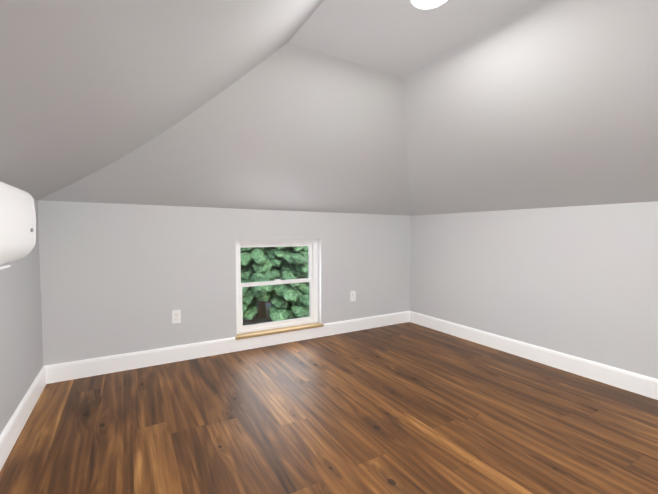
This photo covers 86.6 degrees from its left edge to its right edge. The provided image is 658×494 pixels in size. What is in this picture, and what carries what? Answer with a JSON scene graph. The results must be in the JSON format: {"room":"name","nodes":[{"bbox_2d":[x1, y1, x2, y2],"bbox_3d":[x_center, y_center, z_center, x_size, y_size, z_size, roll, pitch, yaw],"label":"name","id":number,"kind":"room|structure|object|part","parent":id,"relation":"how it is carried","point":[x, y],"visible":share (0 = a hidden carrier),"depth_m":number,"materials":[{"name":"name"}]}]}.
{"room":"attic room","nodes":[
{"label":"attic room","id":0,"kind":"room"},
{"bbox_2d":[0,199,42,434],"bbox_3d":[-0.922,0.399,0.351,0.160,1.410,5.000,-1,3,-30],"label":"wall","id":1,"kind":"structure","parent":0,"point":[21,355],"depth_m":2.04,"materials":[{"name":"grey paint"}]},
{"bbox_2d":[0,181,35,269],"bbox_3d":[-1.109,-0.055,1.022,0.210,0.339,1.060,-1,3,-30],"label":"air conditioner","id":2,"kind":"object","parent":1,"relation":"attached to","point":[17,225],"visible":1,"depth_m":1.27,"materials":[{"name":"white plastic"}]},
{"bbox_2d":[0,365,47,470],"bbox_3d":[-0.886,1.031,0.491,0.016,0.135,4.840,-1,3,-30],"label":"baseboard","id":3,"kind":"structure","parent":1,"relation":"attached to","point":[11,432],"depth_m":1.97,"materials":[{"name":"white wood"}]},
{"bbox_2d":[38,200,410,365],"bbox_3d":[-0.587,0.266,3.526,3.930,1.410,0.160,-1,3,-30],"label":"wall","id":4,"kind":"structure","parent":0,"point":[116,279],"depth_m":3.00,"materials":[{"name":"grey paint"}]},
{"bbox_2d":[172,310,180,323],"bbox_3d":[-1.319,0.603,3.018,0.070,0.115,0.008,-1,3,-30],"label":"electrical outlet","id":5,"kind":"object","parent":4,"relation":"attached to","point":[176,316],"visible":1,"depth_m":3.02,"materials":[{"name":"white plastic"}]},
{"bbox_2d":[48,311,407,383],"bbox_3d":[-0.547,0.906,3.474,3.540,0.135,0.016,-1,3,-30],"label":"baseboard","id":6,"kind":"structure","parent":4,"relation":"attached to","point":[59,372],"depth_m":3.10,"materials":[{"name":"white wood"}]},
{"bbox_2d":[236,239,317,333],"bbox_3d":[-0.537,0.376,3.603,0.910,0.915,0.085,-1,3,-30],"label":"window","id":7,"kind":"structure","parent":4,"relation":"in","point":[314,242],"depth_m":3.59,"materials":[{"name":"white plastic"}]},
{"bbox_3d":[-0.545,0.173,3.610,0.758,0.360,0.006,-1,3,-30],"label":"glass","id":8,"kind":"part","parent":7,"relation":"part of","materials":[{"name":"clear glass"}]},
{"bbox_3d":[-0.545,0.173,3.610,0.826,0.428,0.030,-1,3,-30],"label":"window sash","id":9,"kind":"part","parent":7,"relation":"part of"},
{"bbox_3d":[-0.528,0.574,3.596,0.818,0.460,0.030,-1,3,-30],"label":"window sash","id":10,"kind":"part","parent":7,"relation":"part of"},
{"bbox_3d":[-0.528,0.574,3.596,0.750,0.392,0.006,-1,3,-30],"label":"glass","id":11,"kind":"part","parent":7,"relation":"part of","materials":[{"name":"clear glass"}]},
{"bbox_2d":[235,322,323,339],"bbox_3d":[-0.489,0.846,3.541,0.940,0.024,0.105,-1,3,-30],"label":"window sill","id":12,"kind":"structure","parent":4,"relation":"attached to","point":[275,331],"depth_m":3.50,"materials":[{"name":"beige wood"}]},
{"bbox_2d":[350,291,355,300],"bbox_3d":[0.273,0.554,3.940,0.070,0.115,0.008,-1,3,-30],"label":"electrical outlet","id":13,"kind":"object","parent":4,"relation":"attached to","point":[352,295],"visible":1,"depth_m":3.94,"materials":[{"name":"white plastic"}]},
{"bbox_2d":[0,322,657,493],"bbox_3d":[0.668,1.121,1.398,3.930,0.120,5.160,-1,3,-30],"label":"floor","id":14,"kind":"structure","parent":0,"point":[407,408],"depth_m":2.01,"materials":[{"name":"brown wood"}]},
{"bbox_2d":[0,0,657,215],"bbox_3d":[0.668,-0.700,1.322,3.610,0.875,4.840,-1,3,-30],"label":"ceiling","id":15,"kind":"structure","parent":0,"point":[395,107],"depth_m":2.04,"materials":[{"name":"paint"}]},
{"bbox_2d":[410,0,446,8],"bbox_3d":[0.466,-1.147,1.602,0.180,0.006,0.180,-1,3,-30],"label":"recessed light","id":16,"kind":"object","parent":15,"relation":"in","point":[425,4],"visible":1,"depth_m":1.65,"materials":[{"name":"white"}]},
{"bbox_2d":[410,201,657,378],"bbox_3d":[2.338,0.335,2.243,0.160,1.380,5.000,-1,3,-30],"label":"wall","id":17,"kind":"structure","parent":0,"point":[579,281],"depth_m":2.90,"materials":[{"name":"grey paint"}]},
{"bbox_2d":[408,311,657,399],"bbox_3d":[2.222,0.956,2.294,0.016,0.135,4.840,-1,3,-30],"label":"baseboard","id":18,"kind":"structure","parent":17,"relation":"attached to","point":[643,385],"depth_m":2.91,"materials":[{"name":"white wood"}]},
{"label":"outside","id":19,"kind":"structure","parent":0,"visible":0},
{"bbox_2d":[243,302,301,324],"bbox_3d":[-76.614,-3.726,190.655,180.000,0.200,399.820,-1,3,-30],"label":"ground","id":20,"kind":"structure","parent":19,"point":[267,317],"depth_m":16.53,"materials":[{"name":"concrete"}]},
{"bbox_2d":[240,246,308,320],"bbox_3d":[-3.223,-3.056,16.576,8.539,12.961,8.281,-1,3,-30],"label":"tree","id":21,"kind":"object","parent":20,"relation":"on","point":[293,294],"depth_m":14.12,"materials":[{"name":"green plant"}]}
]}

